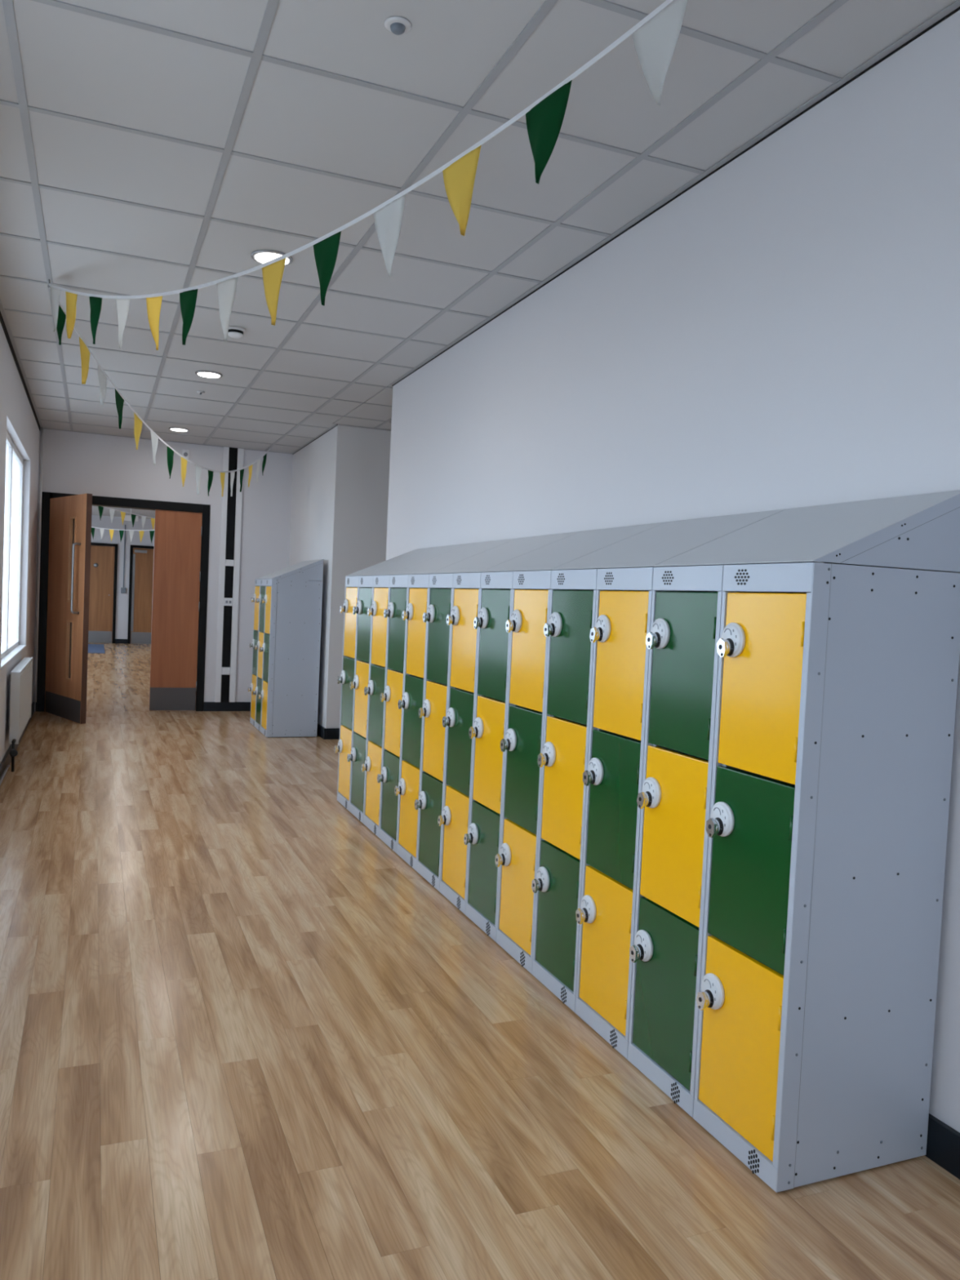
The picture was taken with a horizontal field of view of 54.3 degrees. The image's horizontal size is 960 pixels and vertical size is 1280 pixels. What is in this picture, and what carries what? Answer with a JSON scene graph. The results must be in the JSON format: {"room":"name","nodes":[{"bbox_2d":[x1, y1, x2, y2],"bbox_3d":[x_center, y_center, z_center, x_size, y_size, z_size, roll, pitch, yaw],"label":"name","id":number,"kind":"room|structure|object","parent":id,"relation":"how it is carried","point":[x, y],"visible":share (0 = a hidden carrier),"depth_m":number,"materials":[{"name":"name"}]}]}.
{"room":"school corridor","nodes":[
{"label":"school corridor","id":0,"kind":"room"},
{"bbox_2d":[0,322,39,763],"bbox_3d":[-1.792,-0.337,2.623,0.300,2.950,13.190,2,3,-22],"label":"wall","id":1,"kind":"structure","parent":0,"point":[17,418],"depth_m":7.27,"materials":[{"name":"paint"}]},
{"bbox_2d":[0,764,9,785],"bbox_3d":[-1.144,1.069,1.442,0.021,0.017,9.761,2,3,-22],"label":"pipe","id":2,"kind":"object","parent":1,"relation":"attached to","point":[8,765],"visible":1,"depth_m":5.66,"materials":[{"name":"silver metal"}]},
{"bbox_2d":[0,431,26,669],"bbox_3d":[-3.323,-0.643,6.615,0.106,1.525,2.200,2,3,-22],"label":"window","id":3,"kind":"structure","parent":1,"relation":"in","point":[9,651],"depth_m":6.73,"materials":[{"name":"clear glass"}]},
{"bbox_2d":[0,702,35,777],"bbox_3d":[-1.705,0.994,2.738,0.018,0.093,13.190,2,3,-22],"label":"baseboard","id":4,"kind":"structure","parent":1,"relation":"attached to","point":[6,760],"depth_m":6.22,"materials":[{"name":"black"}]},
{"bbox_2d":[0,311,39,431],"bbox_3d":[-1.594,-1.605,2.629,0.004,0.048,13.190,2,3,-22],"label":"trim","id":5,"kind":"structure","parent":1,"relation":"attached to","point":[2,321],"depth_m":6.15,"materials":[{"name":"black"}]},
{"bbox_2d":[8,657,32,744],"bbox_3d":[-3.281,0.405,6.673,0.078,0.471,1.322,2,3,-22],"label":"radiator","id":6,"kind":"object","parent":1,"relation":"attached to","point":[20,700],"visible":1,"depth_m":6.22,"materials":[{"name":"grey metal"}]},
{"bbox_2d":[8,738,17,772],"bbox_3d":[-3.007,0.745,6.018,0.049,0.201,0.177,1,3,-30],"label":"radiator valve","id":7,"kind":"object","parent":6,"relation":"attached to","point":[13,753],"visible":1,"depth_m":6.00,"materials":[{"name":"black metal"}]},
{"bbox_2d":[10,657,32,672],"bbox_3d":[-3.261,0.174,6.668,0.056,0.006,1.320,2,3,-22],"label":"grille","id":8,"kind":"object","parent":6,"relation":"attached to","point":[23,665],"depth_m":6.63,"materials":[{"name":"grey"}]},
{"bbox_2d":[33,427,44,702],"bbox_3d":[-4.129,-0.694,8.750,0.023,2.561,0.023,2,3,-22],"label":"conduit pipe","id":9,"kind":"object","parent":1,"relation":"attached to","point":[42,428],"visible":1,"depth_m":8.74,"materials":[{"name":"white paint"}]},
{"bbox_2d":[90,515,155,644],"bbox_3d":[-7.354,-1.300,19.885,4.400,2.950,0.200,2,3,-22],"label":"wall","id":10,"kind":"structure","parent":0,"point":[122,599],"depth_m":19.71,"materials":[{"name":"paint"}]},
{"bbox_2d":[88,542,117,643],"bbox_3d":[-8.133,-0.984,19.437,1.075,2.085,0.070,2,3,-22],"label":"door","id":11,"kind":"structure","parent":10,"relation":"in","point":[104,564],"depth_m":19.55,"materials":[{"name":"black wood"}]},
{"bbox_2d":[115,639,127,643],"bbox_3d":[-7.579,0.026,19.754,0.245,0.093,0.018,2,3,-22],"label":"baseboard","id":12,"kind":"structure","parent":10,"relation":"attached to","point":[117,641],"depth_m":19.74,"materials":[{"name":"black"}]},
{"bbox_2d":[120,524,125,593],"bbox_3d":[-7.484,-1.703,19.677,0.100,1.440,0.040,2,3,-22],"label":"cable","id":13,"kind":"object","parent":10,"relation":"attached to","point":[122,589],"visible":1,"depth_m":19.68,"materials":[{"name":"grey plastic"}]},
{"bbox_2d":[127,544,154,644],"bbox_3d":[-6.919,-0.949,19.933,1.060,2.085,0.080,2,3,-22],"label":"door","id":14,"kind":"structure","parent":10,"relation":"in","point":[141,572],"depth_m":19.83,"materials":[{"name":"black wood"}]},
{"bbox_2d":[32,426,293,711],"bbox_3d":[-3.248,-0.676,9.255,2.658,2.950,0.200,2,3,-22],"label":"wall","id":15,"kind":"structure","parent":0,"point":[76,463],"depth_m":9.35,"materials":[{"name":"paint"}]},
{"bbox_2d":[35,491,210,711],"bbox_3d":[-3.475,-0.340,9.153,1.530,2.068,0.172,2,3,-22],"label":"door","id":16,"kind":"structure","parent":15,"relation":"in","point":[181,530],"depth_m":9.26,"materials":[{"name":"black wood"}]},
{"bbox_2d":[44,493,92,724],"bbox_3d":[-3.760,-0.296,8.431,0.116,1.997,0.934,0,3,-43],"label":"door","id":17,"kind":"structure","parent":16,"relation":"attached to","point":[70,517],"depth_m":8.38,"materials":[{"name":"brown wood"}]},
{"bbox_2d":[182,448,189,458],"bbox_3d":[-2.895,-1.829,9.197,0.070,0.090,0.047,2,3,-22],"label":"sensor","id":18,"kind":"object","parent":15,"relation":"attached to","point":[185,453],"visible":0.84,"depth_m":9.19,"materials":[{"name":"white plastic"}]},
{"bbox_2d":[214,446,244,702],"bbox_3d":[-2.528,-0.649,9.427,0.198,2.561,0.032,2,3,-22],"label":"cable trunking","id":19,"kind":"object","parent":15,"relation":"attached to","point":[233,458],"visible":1,"depth_m":9.42,"materials":[{"name":"white plastic"}]},
{"bbox_2d":[203,702,339,739],"bbox_3d":[-0.788,0.769,9.196,3.525,0.093,1.938,2,3,-22],"label":"baseboard","id":20,"kind":"structure","parent":15,"relation":"attached to","point":[208,706],"depth_m":9.43,"materials":[{"name":"black"}]},
{"bbox_2d":[288,425,391,728],"bbox_3d":[-0.398,-0.552,9.396,2.722,2.950,2.120,2,3,-22],"label":"wall","id":21,"kind":"structure","parent":0,"point":[340,484],"depth_m":7.99,"materials":[{"name":"white paint"}]},
{"bbox_2d":[292,423,337,454],"bbox_3d":[-1.561,-1.866,8.730,0.004,0.025,1.920,2,3,-22],"label":"trim","id":22,"kind":"structure","parent":21,"relation":"attached to","point":[337,424],"depth_m":8.60,"materials":[{"name":"black"}]},
{"bbox_2d":[0,642,959,1279],"bbox_3d":[-2.012,0.838,8.782,6.500,0.120,25.000,2,3,-22],"label":"floor","id":23,"kind":"structure","parent":0,"point":[242,1037],"depth_m":2.37,"materials":[{"name":"brown"}]},
{"bbox_2d":[88,644,105,653],"bbox_3d":[-7.593,0.153,17.653,0.930,0.012,2.500,2,3,-22],"label":"entrance mat","id":24,"kind":"object","parent":23,"relation":"on","point":[92,648],"visible":0.44,"depth_m":17.64,"materials":[{"name":"blue"}]},
{"bbox_2d":[248,578,260,726],"bbox_3d":[-1.874,0.119,8.617,0.467,1.340,0.298,2,3,-22],"label":"locker","id":25,"kind":"object","parent":23,"relation":"on","point":[257,581],"visible":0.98,"depth_m":8.56,"materials":[{"name":"grey"}]},
{"bbox_2d":[256,560,307,578],"bbox_3d":[-1.822,-0.643,8.593,0.431,0.188,0.295,2,3,-22],"label":"sloping top","id":26,"kind":"object","parent":25,"relation":"on","point":[300,562],"visible":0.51,"depth_m":8.59,"materials":[{"name":"grey metal"}]},
{"bbox_2d":[253,578,266,731],"bbox_3d":[-1.760,0.136,8.340,0.467,1.340,0.298,2,3,-22],"label":"locker","id":27,"kind":"object","parent":23,"relation":"on","point":[263,581],"visible":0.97,"depth_m":8.29,"materials":[{"name":"grey"}]},
{"bbox_2d":[258,578,322,737],"bbox_3d":[-1.645,0.153,8.061,0.467,1.340,0.302,2,3,-22],"label":"locker","id":28,"kind":"object","parent":23,"relation":"on","point":[291,648],"visible":1,"depth_m":7.94,"materials":[{"name":"grey metal"}]},
{"bbox_2d":[261,559,323,581],"bbox_3d":[-1.651,-0.618,8.176,0.431,0.188,0.597,2,3,-22],"label":"sloping top","id":29,"kind":"object","parent":28,"relation":"on","point":[313,570],"visible":0.96,"depth_m":7.95,"materials":[{"name":"grey metal"}]},
{"bbox_2d":[334,576,358,810],"bbox_3d":[-0.586,0.306,5.492,0.467,1.340,0.298,2,3,-22],"label":"locker","id":30,"kind":"object","parent":23,"relation":"on","point":[344,748],"visible":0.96,"depth_m":5.43,"materials":[{"name":"grey"}]},
{"bbox_2d":[345,546,432,576],"bbox_3d":[-0.535,-0.456,5.468,0.431,0.188,0.295,2,3,-22],"label":"sloping top","id":31,"kind":"object","parent":30,"relation":"on","point":[418,550],"visible":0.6,"depth_m":5.46,"materials":[{"name":"grey metal"}]},
{"bbox_2d":[346,575,373,823],"bbox_3d":[-0.472,0.323,5.215,0.467,1.340,0.298,2,3,-22],"label":"locker","id":32,"kind":"object","parent":23,"relation":"on","point":[357,756],"visible":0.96,"depth_m":5.15,"materials":[{"name":"metal"}]},
{"bbox_2d":[360,575,390,837],"bbox_3d":[-0.358,0.340,4.938,0.467,1.340,0.298,2,3,-22],"label":"locker","id":33,"kind":"object","parent":23,"relation":"on","point":[372,766],"visible":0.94,"depth_m":4.87,"materials":[{"name":"grey"}]},
{"bbox_2d":[359,542,471,576],"bbox_3d":[-0.364,-0.431,5.052,0.431,0.188,0.595,2,3,-22],"label":"sloping top","id":34,"kind":"object","parent":33,"relation":"on","point":[420,557],"visible":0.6,"depth_m":5.02,"materials":[{"name":"grey metal"}]},
{"bbox_2d":[377,574,408,853],"bbox_3d":[-0.244,0.356,4.661,0.466,1.340,0.298,2,3,-22],"label":"locker","id":35,"kind":"object","parent":23,"relation":"on","point":[389,777],"visible":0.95,"depth_m":4.59,"materials":[{"name":"grey"}]},
{"bbox_2d":[394,573,429,871],"bbox_3d":[-0.130,0.373,4.384,0.467,1.340,0.298,2,3,-22],"label":"locker","id":36,"kind":"object","parent":23,"relation":"on","point":[408,789],"visible":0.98,"depth_m":4.31,"materials":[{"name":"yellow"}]},
{"bbox_2d":[390,537,518,574],"bbox_3d":[-0.136,-0.398,4.498,0.431,0.188,0.595,2,3,-22],"label":"sloping top","id":37,"kind":"object","parent":36,"relation":"on","point":[456,555],"visible":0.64,"depth_m":4.47,"materials":[{"name":"grey metal"}]},
{"bbox_2d":[414,573,453,891],"bbox_3d":[-0.016,0.389,4.107,0.467,1.340,0.298,2,3,-22],"label":"locker","id":38,"kind":"object","parent":23,"relation":"on","point":[430,802],"visible":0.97,"depth_m":4.04,"materials":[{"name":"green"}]},
{"bbox_2d":[437,572,480,914],"bbox_3d":[0.098,0.406,3.830,0.467,1.340,0.298,2,3,-22],"label":"locker","id":39,"kind":"object","parent":23,"relation":"on","point":[455,820],"visible":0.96,"depth_m":3.76,"materials":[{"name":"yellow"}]},
{"bbox_2d":[430,531,580,573],"bbox_3d":[0.092,-0.365,3.944,0.431,0.188,0.595,2,3,-22],"label":"sloping top","id":40,"kind":"object","parent":39,"relation":"on","point":[504,553],"visible":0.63,"depth_m":3.91,"materials":[{"name":"grey metal"}]},
{"bbox_2d":[463,571,513,942],"bbox_3d":[0.212,0.422,3.553,0.467,1.340,0.298,2,3,-22],"label":"locker","id":41,"kind":"object","parent":23,"relation":"on","point":[483,838],"visible":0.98,"depth_m":3.48,"materials":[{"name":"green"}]},
{"bbox_2d":[494,570,551,973],"bbox_3d":[0.326,0.439,3.276,0.467,1.340,0.298,2,3,-22],"label":"locker","id":42,"kind":"object","parent":23,"relation":"on","point":[517,860],"visible":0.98,"depth_m":3.20,"materials":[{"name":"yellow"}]},
{"bbox_2d":[481,521,666,572],"bbox_3d":[0.320,-0.332,3.390,0.431,0.188,0.595,2,3,-22],"label":"sloping top","id":43,"kind":"object","parent":42,"relation":"on","point":[547,557],"visible":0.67,"depth_m":3.35,"materials":[{"name":"grey metal"}]},
{"bbox_2d":[531,568,597,1012],"bbox_3d":[0.440,0.456,2.999,0.467,1.340,0.298,2,3,-22],"label":"locker","id":44,"kind":"object","parent":23,"relation":"on","point":[563,758],"visible":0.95,"depth_m":2.92,"materials":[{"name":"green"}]},
{"bbox_2d":[575,567,653,1059],"bbox_3d":[0.555,0.472,2.723,0.466,1.340,0.298,2,3,-22],"label":"locker","id":45,"kind":"object","parent":23,"relation":"on","point":[613,778],"visible":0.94,"depth_m":2.64,"materials":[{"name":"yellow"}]},
{"bbox_2d":[551,508,786,569],"bbox_3d":[0.548,-0.298,2.836,0.431,0.188,0.595,2,3,-22],"label":"sloping top","id":46,"kind":"object","parent":45,"relation":"on","point":[657,544],"visible":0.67,"depth_m":2.79,"materials":[{"name":"grey metal"}]},
{"bbox_2d":[627,564,724,1117],"bbox_3d":[0.668,0.489,2.445,0.467,1.340,0.298,2,3,-22],"label":"locker","id":47,"kind":"object","parent":23,"relation":"on","point":[674,800],"visible":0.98,"depth_m":2.36,"materials":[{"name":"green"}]},
{"bbox_2d":[693,562,959,1192],"bbox_3d":[0.783,0.505,2.166,0.467,1.340,0.302,2,3,-22],"label":"locker","id":48,"kind":"object","parent":23,"relation":"on","point":[827,825],"visible":1,"depth_m":2.05,"materials":[{"name":"grey metal"}]},
{"bbox_2d":[653,489,959,573],"bbox_3d":[0.777,-0.265,2.281,0.431,0.188,0.597,2,3,-22],"label":"sloping top","id":49,"kind":"object","parent":48,"relation":"on","point":[922,531],"visible":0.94,"depth_m":2.09,"materials":[{"name":"grey metal"}]},
{"bbox_2d":[0,0,959,519],"bbox_3d":[-1.903,-1.971,8.659,6.460,0.201,25.000,2,3,-22],"label":"ceiling","id":50,"kind":"structure","parent":0,"point":[147,147],"depth_m":3.09,"materials":[{"name":"white tile"}]},
{"bbox_2d":[91,526,154,543],"bbox_3d":[-5.338,-1.923,15.049,8.958,0.734,0.027,4,3,38],"label":"bunting","id":51,"kind":"object","parent":50,"relation":"hanging from","point":[111,531],"visible":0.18,"depth_m":15.51,"materials":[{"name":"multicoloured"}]},
{"bbox_2d":[97,506,155,528],"bbox_3d":[-5.276,-2.015,14.903,0.029,0.532,8.351,3,2,9],"label":"bunting","id":52,"kind":"object","parent":50,"relation":"hanging from","point":[100,508],"visible":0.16,"depth_m":14.17,"materials":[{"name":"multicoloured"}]},
{"bbox_2d":[124,508,137,521],"bbox_3d":[-6.451,-2.314,17.272,0.260,0.232,0.060,2,3,-22],"label":"exit light","id":53,"kind":"object","parent":50,"relation":"hanging from","point":[127,517],"visible":0.56,"depth_m":17.24,"materials":[{"name":"white plastic"}]},
{"bbox_2d":[47,286,271,496],"bbox_3d":[-2.062,-1.436,6.807,0.038,0.732,4.711,3,2,0],"label":"bunting","id":54,"kind":"object","parent":50,"relation":"hanging from","point":[85,352],"visible":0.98,"depth_m":5.67,"materials":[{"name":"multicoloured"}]},
{"bbox_2d":[168,426,189,431],"bbox_3d":[-2.715,-1.896,8.430,0.176,0.010,0.176,2,3,-22],"label":"recessed light","id":55,"kind":"object","parent":50,"relation":"in","point":[174,428],"visible":1,"depth_m":8.40,"materials":[{"name":"grey"}]},
{"bbox_2d":[170,428,186,431],"bbox_3d":[-2.715,-1.894,8.430,0.143,0.008,0.143,2,3,-22],"label":"diffuser","id":56,"kind":"object","parent":55,"relation":"attached to","point":[174,429],"depth_m":8.41,"materials":[{"name":"white plastic"}]},
{"bbox_2d":[196,391,204,395],"bbox_3d":[-2.027,-1.793,6.787,0.052,0.020,0.052,2,3,-22],"label":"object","id":57,"kind":"structure","parent":50,"relation":"attached to","point":[200,393],"depth_m":6.77,"materials":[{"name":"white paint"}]},
{"bbox_2d":[195,370,222,377],"bbox_3d":[-1.802,-1.763,6.214,0.176,0.010,0.176,2,3,-22],"label":"recessed light","id":58,"kind":"object","parent":50,"relation":"in","point":[207,374],"visible":1,"depth_m":6.19,"materials":[{"name":"grey"}]},
{"bbox_2d":[197,372,219,377],"bbox_3d":[-1.802,-1.762,6.214,0.143,0.008,0.143,2,3,-22],"label":"diffuser","id":59,"kind":"object","parent":58,"relation":"attached to","point":[209,375],"depth_m":6.20,"materials":[{"name":"white plastic"}]},
{"bbox_2d":[227,325,244,338],"bbox_3d":[-1.337,-1.679,5.111,0.104,0.048,0.104,2,3,-22],"label":"smoke detector","id":60,"kind":"object","parent":50,"relation":"attached to","point":[234,331],"visible":0.9,"depth_m":5.08,"materials":[{"name":"white paint"}]},
{"bbox_2d":[250,249,293,265],"bbox_3d":[-0.890,-1.630,3.998,0.176,0.010,0.176,2,3,-22],"label":"recessed light","id":61,"kind":"object","parent":50,"relation":"in","point":[262,256],"visible":0.7,"depth_m":3.96,"materials":[{"name":"grey"}]},
{"bbox_2d":[254,253,288,264],"bbox_3d":[-0.890,-1.629,3.998,0.143,0.008,0.143,2,3,-22],"label":"diffuser","id":62,"kind":"object","parent":61,"relation":"attached to","point":[262,258],"depth_m":3.97,"materials":[{"name":"white plastic"}]},
{"bbox_2d":[47,0,687,350],"bbox_3d":[-0.661,-1.299,3.004,0.035,0.566,3.997,0,3,-44],"label":"bunting","id":63,"kind":"object","parent":50,"relation":"hanging from","point":[655,37],"visible":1,"depth_m":2.42,"materials":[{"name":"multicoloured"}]},
{"bbox_2d":[384,16,411,35],"bbox_3d":[-0.205,-1.527,2.336,0.068,0.021,0.068,2,3,-22],"label":"detector","id":64,"kind":"object","parent":50,"relation":"attached to","point":[398,25],"visible":1,"depth_m":2.32,"materials":[{"name":"white paint"}]},
{"bbox_2d":[386,9,959,1132],"bbox_3d":[1.255,-0.170,1.944,0.160,2.950,9.600,2,3,-22],"label":"wall","id":65,"kind":"structure","parent":0,"point":[782,332],"depth_m":2.81,"materials":[{"name":"paint"}]},
{"bbox_2d":[391,6,959,386],"bbox_3d":[1.237,-1.456,1.861,0.004,0.026,9.604,2,3,-22],"label":"trim","id":66,"kind":"structure","parent":65,"relation":"attached to","point":[957,9],"depth_m":2.90,"materials":[{"name":"black"}]},
{"bbox_2d":[924,1113,959,1179],"bbox_3d":[1.113,1.153,1.964,0.018,0.093,9.600,2,3,-22],"label":"baseboard","id":67,"kind":"structure","parent":65,"relation":"attached to","point":[943,1143],"depth_m":2.11,"materials":[{"name":"black"}]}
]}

